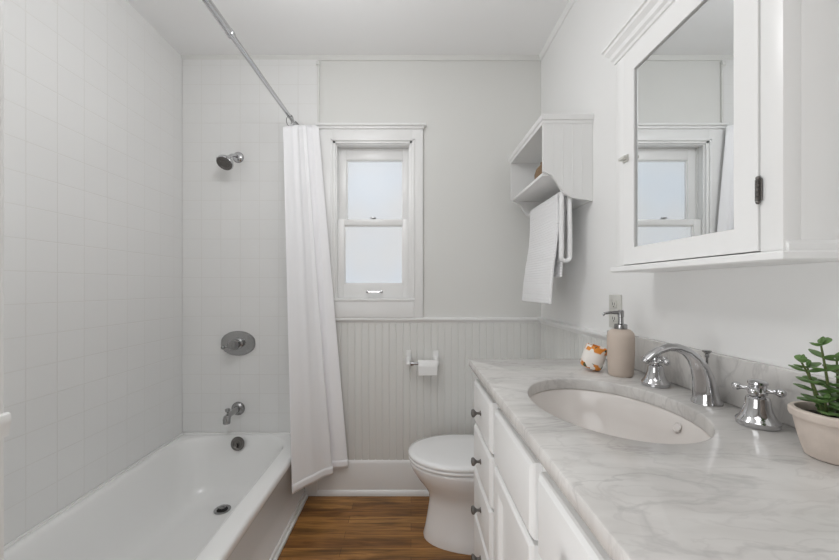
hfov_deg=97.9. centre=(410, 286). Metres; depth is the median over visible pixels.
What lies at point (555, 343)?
trim
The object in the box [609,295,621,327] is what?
wall outlet
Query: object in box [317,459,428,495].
baseboard
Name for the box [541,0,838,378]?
wall
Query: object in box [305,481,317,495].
trim
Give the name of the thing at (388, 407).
wainscoting
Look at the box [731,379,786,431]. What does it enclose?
water tap
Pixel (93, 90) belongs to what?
wall
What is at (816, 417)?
potted plant
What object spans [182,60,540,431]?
wall
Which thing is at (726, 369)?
backsplash
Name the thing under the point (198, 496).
bathtub
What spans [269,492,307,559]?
trim
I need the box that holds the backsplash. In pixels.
[607,330,835,427]
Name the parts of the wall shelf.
panel, panel, panel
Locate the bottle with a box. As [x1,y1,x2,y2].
[607,329,634,377]
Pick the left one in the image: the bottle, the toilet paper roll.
the toilet paper roll
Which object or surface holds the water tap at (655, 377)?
on the countertop
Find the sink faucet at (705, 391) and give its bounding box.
[641,343,723,406]
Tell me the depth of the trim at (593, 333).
1.60 m
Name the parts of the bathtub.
overflow plate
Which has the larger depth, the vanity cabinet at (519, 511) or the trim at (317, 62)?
the trim at (317, 62)
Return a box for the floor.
[278,496,470,559]
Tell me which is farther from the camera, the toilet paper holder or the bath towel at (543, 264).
the toilet paper holder
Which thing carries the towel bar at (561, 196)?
hanging from the wall shelf
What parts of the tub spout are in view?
spout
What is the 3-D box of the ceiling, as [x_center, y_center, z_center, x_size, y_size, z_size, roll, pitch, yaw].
[-0.280,-1.364,0.368,2.326,0.100,3.716,0,0,0]
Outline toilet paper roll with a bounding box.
[418,360,437,375]
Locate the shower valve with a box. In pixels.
[221,331,254,355]
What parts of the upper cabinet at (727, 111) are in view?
crown, door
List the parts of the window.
sash, sash, pane, sill, sash handle, pane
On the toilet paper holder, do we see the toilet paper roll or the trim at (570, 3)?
the toilet paper roll
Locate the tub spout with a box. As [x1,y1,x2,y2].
[223,402,244,424]
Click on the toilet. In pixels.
(442, 463)
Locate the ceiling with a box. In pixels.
[127,0,568,54]
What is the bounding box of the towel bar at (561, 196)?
[559,191,571,262]
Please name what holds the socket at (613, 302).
attached to the wall outlet at (615, 301)
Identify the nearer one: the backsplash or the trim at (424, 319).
the backsplash
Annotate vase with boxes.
[534,162,541,178]
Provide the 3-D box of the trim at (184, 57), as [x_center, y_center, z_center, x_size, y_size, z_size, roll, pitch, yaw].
[-0.280,-1.303,2.077,2.046,0.022,0.018,0,0,0]
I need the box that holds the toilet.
[408,434,475,554]
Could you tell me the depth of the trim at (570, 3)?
1.83 m
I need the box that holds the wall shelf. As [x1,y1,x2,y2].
[508,114,593,217]
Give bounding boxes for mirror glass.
[636,0,733,246]
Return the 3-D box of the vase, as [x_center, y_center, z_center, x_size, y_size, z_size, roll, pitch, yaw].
[0.622,-0.526,1.700,0.090,0.108,0.090,0,0,0]
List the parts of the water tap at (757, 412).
handle, cross handle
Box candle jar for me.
[580,343,606,370]
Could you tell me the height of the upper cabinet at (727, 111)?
0.688 m
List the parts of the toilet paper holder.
post, post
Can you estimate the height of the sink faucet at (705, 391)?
0.136 m
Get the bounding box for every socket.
[611,300,616,307]
[611,314,616,322]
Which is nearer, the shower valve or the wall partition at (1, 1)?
the wall partition at (1, 1)
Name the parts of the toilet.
seat, lid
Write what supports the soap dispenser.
on the countertop
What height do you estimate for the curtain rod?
0.038 m
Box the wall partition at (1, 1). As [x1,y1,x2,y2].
[0,0,3,559]
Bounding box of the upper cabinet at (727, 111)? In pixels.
[601,0,838,272]
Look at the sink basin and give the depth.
0.98 m
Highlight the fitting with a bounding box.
[216,152,243,169]
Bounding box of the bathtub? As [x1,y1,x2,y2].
[4,434,304,559]
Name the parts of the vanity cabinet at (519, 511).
knob, knob, knob, knob, drawer, drawer, drawer, drawer, door, drawer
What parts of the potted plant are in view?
stem, pot, stem, stem, stem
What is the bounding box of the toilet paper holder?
[406,350,438,365]
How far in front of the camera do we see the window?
2.10 m
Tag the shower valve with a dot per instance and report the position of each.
(237, 343)
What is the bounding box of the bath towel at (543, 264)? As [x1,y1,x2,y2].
[522,192,565,303]
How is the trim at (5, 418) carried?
attached to the wall partition at (1, 1)
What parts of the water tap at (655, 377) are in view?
cross handle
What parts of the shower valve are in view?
valve knob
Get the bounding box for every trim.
[0,412,10,438]
[4,432,290,549]
[181,55,539,60]
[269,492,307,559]
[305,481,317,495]
[316,61,319,122]
[335,317,539,322]
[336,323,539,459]
[538,317,606,341]
[539,0,575,60]
[540,323,606,358]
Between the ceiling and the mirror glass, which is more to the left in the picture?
the ceiling
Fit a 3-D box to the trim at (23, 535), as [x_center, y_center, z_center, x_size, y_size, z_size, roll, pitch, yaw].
[-0.947,0.836,1.346,0.717,0.020,1.468,0,0,0]
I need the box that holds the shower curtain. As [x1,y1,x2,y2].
[283,125,347,493]
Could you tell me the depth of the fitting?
1.96 m
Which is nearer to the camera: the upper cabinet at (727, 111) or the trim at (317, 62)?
the upper cabinet at (727, 111)
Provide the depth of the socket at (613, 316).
1.32 m
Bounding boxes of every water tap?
[641,354,670,388]
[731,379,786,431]
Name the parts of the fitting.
arm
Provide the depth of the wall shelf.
1.49 m
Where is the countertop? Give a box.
[469,359,838,559]
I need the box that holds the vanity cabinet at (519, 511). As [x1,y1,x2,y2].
[471,379,611,559]
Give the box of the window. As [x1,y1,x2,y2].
[315,123,425,317]
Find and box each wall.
[4,0,181,545]
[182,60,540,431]
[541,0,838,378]
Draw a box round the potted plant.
[787,336,838,465]
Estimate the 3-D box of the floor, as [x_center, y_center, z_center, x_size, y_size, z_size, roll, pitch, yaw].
[-0.280,1.240,0.368,2.326,0.120,3.716,0,0,0]
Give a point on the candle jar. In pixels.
(593, 357)
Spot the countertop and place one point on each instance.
(741, 492)
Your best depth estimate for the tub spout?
2.02 m
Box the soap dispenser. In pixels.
[602,310,634,377]
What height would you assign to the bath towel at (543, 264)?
0.477 m
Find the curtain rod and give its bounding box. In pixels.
[202,0,298,124]
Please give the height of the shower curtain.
1.928 m
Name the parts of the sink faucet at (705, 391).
lift rod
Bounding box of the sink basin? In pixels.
[530,389,710,443]

